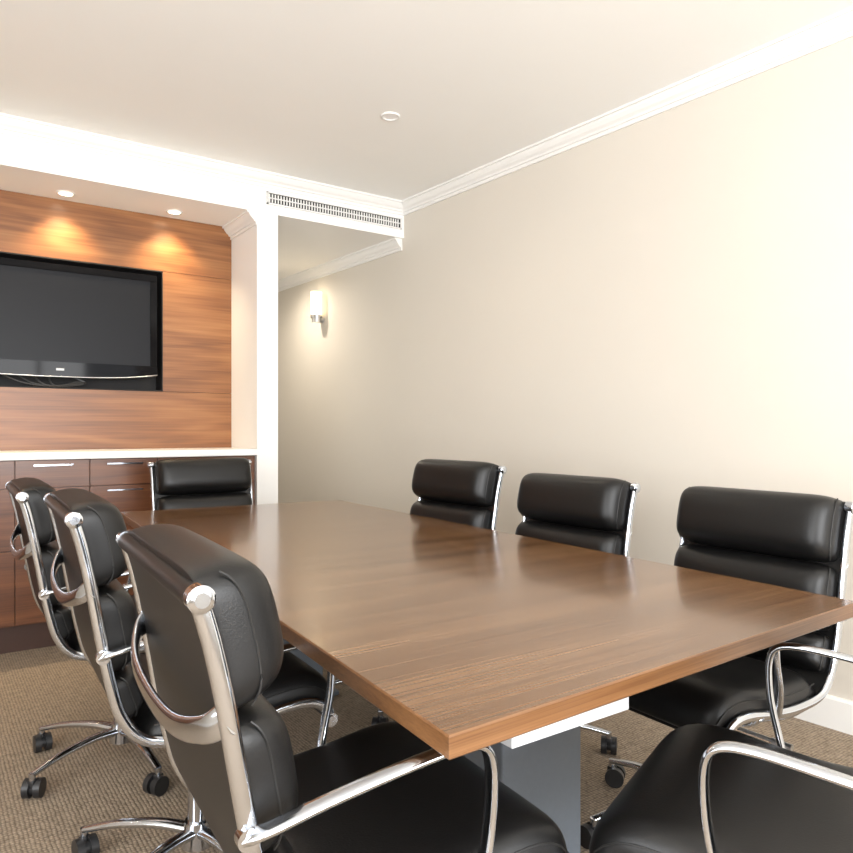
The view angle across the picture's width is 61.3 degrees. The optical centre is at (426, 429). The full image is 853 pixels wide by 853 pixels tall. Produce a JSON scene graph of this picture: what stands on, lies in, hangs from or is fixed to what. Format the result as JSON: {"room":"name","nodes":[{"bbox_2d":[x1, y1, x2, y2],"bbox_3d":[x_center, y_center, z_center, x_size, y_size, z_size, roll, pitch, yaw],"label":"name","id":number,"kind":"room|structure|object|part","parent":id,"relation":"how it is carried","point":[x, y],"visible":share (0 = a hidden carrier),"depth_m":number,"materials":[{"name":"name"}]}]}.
{"room":"conference room","nodes":[
{"label":"conference room","id":0,"kind":"room"},
{"bbox_2d":[231,211,277,504],"bbox_3d":[-1.678,-0.090,5.349,0.133,2.420,2.520,0,0,-35],"label":"column","id":1,"kind":"structure","parent":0,"point":[254,253],"depth_m":4.34,"materials":[{"name":"white paint"}]},
{"bbox_2d":[222,210,256,239],"bbox_3d":[-1.156,-1.261,4.439,0.061,0.078,0.430,0,0,-35],"label":"trim","id":2,"kind":"structure","parent":1,"relation":"attached to","point":[246,220],"depth_m":4.41,"materials":[{"name":"white paint"}]},
{"bbox_2d":[0,0,852,199],"bbox_3d":[-0.657,-1.580,2.106,5.350,0.100,9.200,0,0,-35],"label":"ceiling","id":3,"kind":"structure","parent":0,"point":[302,89],"depth_m":3.03,"materials":[{"name":"paint"}]},
{"bbox_2d":[0,133,403,279],"bbox_3d":[-2.753,-1.414,4.593,4.585,0.229,2.520,0,0,-35],"label":"ceiling bulkhead","id":4,"kind":"object","parent":3,"relation":"attached to","point":[306,240],"depth_m":4.10,"materials":[{"name":"white paint"}]},
{"bbox_2d":[56,190,74,196],"bbox_3d":[-1.980,-1.296,3.951,0.094,0.008,0.094,0,0,-35],"label":"recessed light","id":5,"kind":"object","parent":4,"relation":"in","point":[60,192],"depth_m":3.95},
{"bbox_2d":[166,209,182,214],"bbox_3d":[-1.501,-1.296,4.287,0.094,0.008,0.094,0,0,-35],"label":"recessed light","id":6,"kind":"object","parent":4,"relation":"in","point":[171,211],"depth_m":4.28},
{"bbox_2d":[0,112,403,215],"bbox_3d":[-2.010,-1.491,3.537,4.585,0.078,0.061,0,0,-35],"label":"trim","id":7,"kind":"structure","parent":4,"relation":"attached to","point":[17,126],"depth_m":4.00,"materials":[{"name":"white paint"}]},
{"bbox_2d":[267,191,401,228],"bbox_3d":[-0.562,-1.393,4.586,0.960,0.075,0.012,0,0,-35],"label":"ceiling vent","id":8,"kind":"object","parent":4,"relation":"in","point":[273,198],"visible":1,"depth_m":4.56,"materials":[{"name":"white metal"}]},
{"bbox_2d":[381,112,399,120],"bbox_3d":[-0.176,-1.526,3.508,0.094,0.008,0.094,0,0,-35],"label":"recessed light","id":9,"kind":"object","parent":3,"relation":"in","point":[387,116],"depth_m":3.51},
{"bbox_2d":[0,645,852,852],"bbox_3d":[-0.657,1.170,2.106,5.350,0.100,9.200,0,0,-35],"label":"floor","id":10,"kind":"structure","parent":0,"point":[101,781],"depth_m":2.49,"materials":[{"name":"carpet"}]},
{"bbox_2d":[5,477,168,798],"bbox_3d":[-1.024,0.641,2.453,0.683,0.959,0.678,0,0,-33],"label":"office chair","id":11,"kind":"object","parent":10,"relation":"on","point":[35,529],"visible":0.55,"depth_m":2.18,"materials":[{"name":"black leather"}]},
{"bbox_3d":[-1.118,0.555,2.408,0.363,0.256,0.584,0,0,-33],"label":"armrest","id":12,"kind":"part","parent":11,"relation":"part of","materials":[{"name":"silver metal"}]},
{"bbox_2d":[66,595,142,651],"bbox_3d":[-1.000,0.651,2.485,0.465,0.107,0.504,0,0,-33],"label":"seat cushion","id":13,"kind":"object","parent":11,"relation":"on","point":[72,644],"depth_m":2.19,"materials":[{"name":"black leather"}]},
{"bbox_2d":[0,447,256,653],"bbox_3d":[-2.574,0.616,3.433,3.532,1.008,0.438,0,0,-35],"label":"base cabinet","id":14,"kind":"object","parent":10,"relation":"on","point":[121,477],"visible":0.3,"depth_m":3.70,"materials":[{"name":"brown wood"}]},
{"bbox_2d":[0,447,256,460],"bbox_3d":[-2.574,0.131,3.433,3.532,0.038,0.438,0,0,-35],"label":"countertop","id":15,"kind":"structure","parent":14,"relation":"on","point":[229,451],"depth_m":3.89,"materials":[{"name":"white"}]},
{"bbox_2d":[43,488,337,852],"bbox_3d":[-0.572,0.635,1.843,0.685,0.971,0.684,0,0,-32],"label":"office chair","id":16,"kind":"object","parent":10,"relation":"on","point":[86,525],"visible":0.59,"depth_m":1.56,"materials":[{"name":"black leather"}]},
{"bbox_3d":[-0.663,0.543,1.793,0.363,0.256,0.584,0,0,-32],"label":"armrest","id":17,"kind":"part","parent":16,"relation":"part of","materials":[{"name":"silver metal"}]},
{"bbox_2d":[132,651,326,735],"bbox_3d":[-0.544,0.639,1.868,0.465,0.107,0.504,0,0,-32],"label":"seat cushion","id":18,"kind":"object","parent":16,"relation":"on","point":[297,685],"depth_m":1.72,"materials":[{"name":"black leather"}]},
{"bbox_2d":[148,457,252,509],"bbox_3d":[-0.991,0.633,3.570,0.657,0.974,0.677,0,0,-35],"label":"office chair","id":19,"kind":"object","parent":10,"relation":"on","point":[180,483],"visible":0.28,"depth_m":3.69,"materials":[{"name":"black leather"}]},
{"bbox_2d":[116,524,568,852],"bbox_3d":[-0.111,0.640,1.210,0.688,0.961,0.685,0,0,-31],"label":"office chair","id":20,"kind":"object","parent":10,"relation":"on","point":[207,621],"visible":0.97,"depth_m":1.00,"materials":[{"name":"black leather"}]},
{"bbox_3d":[-0.202,0.553,1.157,0.363,0.256,0.584,0,0,-31],"label":"armrest","id":21,"kind":"part","parent":20,"relation":"part of","materials":[{"name":"silver metal"}]},
{"bbox_2d":[284,721,566,852],"bbox_3d":[-0.082,0.649,1.230,0.465,0.107,0.504,0,0,-31],"label":"seat cushion","id":22,"kind":"object","parent":20,"relation":"on","point":[437,807],"depth_m":1.16,"materials":[{"name":"black leather"}]},
{"bbox_2d":[333,459,506,725],"bbox_3d":[-0.076,0.626,2.995,0.643,0.989,0.659,0,0,-37],"label":"office chair","id":23,"kind":"object","parent":10,"relation":"on","point":[456,491],"visible":0.3,"depth_m":3.00,"materials":[{"name":"black leather"}]},
{"bbox_2d":[121,500,852,852],"bbox_3d":[-0.210,0.750,2.408,1.158,0.740,2.840,0,0,-31],"label":"conference table","id":24,"kind":"object","parent":10,"relation":"on","point":[471,639],"visible":0.74,"depth_m":1.52,"materials":[{"name":"brown wood"}]},
{"bbox_3d":[-0.626,1.110,3.105,0.350,0.020,0.400,0,0,-35],"label":"foot plate","id":25,"kind":"part","parent":24,"relation":"part of","materials":[{"name":"grey metal"}]},
{"bbox_3d":[-0.145,0.440,2.310,0.794,0.051,2.457,0,0,-30],"label":"under frame","id":26,"kind":"part","parent":24,"relation":"part of","materials":[{"name":"silver metal"}]},
{"bbox_2d":[515,473,640,754],"bbox_3d":[0.307,0.644,2.520,0.680,0.953,0.673,0,0,-35],"label":"office chair","id":27,"kind":"object","parent":10,"relation":"on","point":[589,512],"visible":0.29,"depth_m":2.55,"materials":[{"name":"black leather"}]},
{"bbox_2d":[580,486,852,848],"bbox_3d":[0.746,0.650,2.036,0.668,0.941,0.650,0,0,-33],"label":"office chair","id":28,"kind":"object","parent":10,"relation":"on","point":[798,541],"visible":0.48,"depth_m":1.95,"materials":[{"name":"black leather"}]},
{"bbox_2d":[629,656,814,726],"bbox_3d":[0.715,0.669,1.986,0.465,0.107,0.504,0,0,-33],"label":"seat cushion","id":29,"kind":"object","parent":28,"relation":"on","point":[732,693],"depth_m":1.78,"materials":[{"name":"black leather"}]},
{"bbox_3d":[0.833,0.574,2.063,0.363,0.256,0.584,0,0,-33],"label":"armrest","id":30,"kind":"part","parent":28,"relation":"part of","materials":[{"name":"silver metal"}]},
{"bbox_2d":[589,642,852,852],"bbox_3d":[0.626,0.641,1.212,0.659,0.959,0.644,0,0,34],"label":"office chair","id":31,"kind":"object","parent":10,"relation":"on","point":[703,788],"visible":0.99,"depth_m":1.16,"materials":[{"name":"black leather"}]},
{"bbox_2d":[589,724,852,852],"bbox_3d":[0.572,0.651,1.220,0.465,0.107,0.504,0,0,34],"label":"seat cushion","id":32,"kind":"object","parent":31,"relation":"on","point":[758,806],"depth_m":1.17,"materials":[{"name":"black leather"}]},
{"bbox_3d":[0.689,0.555,1.142,0.363,0.256,0.584,0,0,34],"label":"armrest","id":33,"kind":"part","parent":31,"relation":"part of","materials":[{"name":"silver metal"}]},
{"bbox_2d":[278,37,852,700],"bbox_3d":[1.109,-0.205,3.352,0.120,2.650,9.010,0,0,-38],"label":"wall","id":34,"kind":"structure","parent":0,"point":[662,303],"depth_m":3.44,"materials":[{"name":"beige paint"}]},
{"bbox_2d":[310,291,323,322],"bbox_3d":[-0.869,-0.975,5.720,0.108,0.240,0.093,0,0,-35],"label":"wall sconce","id":35,"kind":"object","parent":34,"relation":"attached to","point":[316,296],"visible":1,"depth_m":5.68,"materials":[{"name":"beige glass"}]},
{"bbox_3d":[-0.875,-1.000,5.715,0.089,0.190,0.089,0,0,-35],"label":"lamp shade","id":36,"kind":"part","parent":35,"relation":"part of","materials":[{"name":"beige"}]},
{"bbox_2d":[278,238,401,291],"bbox_3d":[-0.956,-1.261,5.868,0.061,0.078,2.503,0,0,-38],"label":"trim","id":37,"kind":"structure","parent":34,"relation":"attached to","point":[393,245],"depth_m":5.44,"materials":[{"name":"white paint"}]},
{"bbox_2d":[402,6,852,215],"bbox_3d":[1.810,-1.491,2.300,0.061,0.078,6.487,0,0,-38],"label":"trim","id":38,"kind":"structure","parent":34,"relation":"attached to","point":[838,27],"depth_m":3.26,"materials":[{"name":"white paint"}]},
{"bbox_2d":[795,694,852,734],"bbox_3d":[1.054,1.060,3.310,0.018,0.120,9.010,0,0,-38],"label":"baseboard","id":39,"kind":"structure","parent":34,"relation":"attached to","point":[833,712],"depth_m":2.69,"materials":[{"name":"white paint"}]},
{"bbox_3d":[-2.870,-0.205,3.764,3.640,2.650,0.160,0,0,-35],"label":"wall","id":40,"kind":"structure","parent":0,"visible":0},
{"bbox_2d":[0,374,155,389],"bbox_3d":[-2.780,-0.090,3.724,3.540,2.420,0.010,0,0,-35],"label":"backing","id":41,"kind":"object","parent":40,"relation":"attached to","point":[140,383],"visible":0.02,"depth_m":4.29,"materials":[{"name":"black plastic"}]},
{"bbox_2d":[0,257,157,386],"bbox_3d":[-2.104,-0.584,4.079,1.076,0.682,0.187,0,0,-35],"label":"television","id":42,"kind":"object","parent":40,"relation":"attached to","point":[57,320],"visible":1,"depth_m":4.07,"materials":[{"name":"black plastic"}]},
{"bbox_2d":[0,251,162,391],"bbox_3d":[-2.137,-0.600,4.088,1.210,0.730,0.134,0,0,-35],"label":"lining","id":43,"kind":"object","parent":40,"relation":"attached to","point":[159,379],"visible":0.78,"depth_m":4.30,"materials":[{"name":"black plastic"}]},
{"bbox_2d":[0,387,230,450],"bbox_3d":[-2.740,0.444,3.666,3.540,1.353,0.130,0,0,-35],"label":"panel","id":44,"kind":"object","parent":40,"relation":"attached to","point":[30,418],"visible":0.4,"depth_m":4.21,"materials":[{"name":"brown wood"}]},
{"bbox_2d":[0,190,230,279],"bbox_3d":[-2.740,-1.133,3.666,3.540,0.333,0.130,0,0,-35],"label":"wood wall panel","id":45,"kind":"object","parent":40,"relation":"attached to","point":[34,225],"visible":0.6,"depth_m":4.21,"materials":[{"name":"brown wood"}]},
{"bbox_2d":[162,272,230,393],"bbox_3d":[-1.468,-0.600,4.561,0.430,0.730,0.130,0,0,-35],"label":"panel","id":46,"kind":"object","parent":40,"relation":"attached to","point":[196,309],"visible":0.86,"depth_m":4.50,"materials":[{"name":"brown wood"}]}
]}

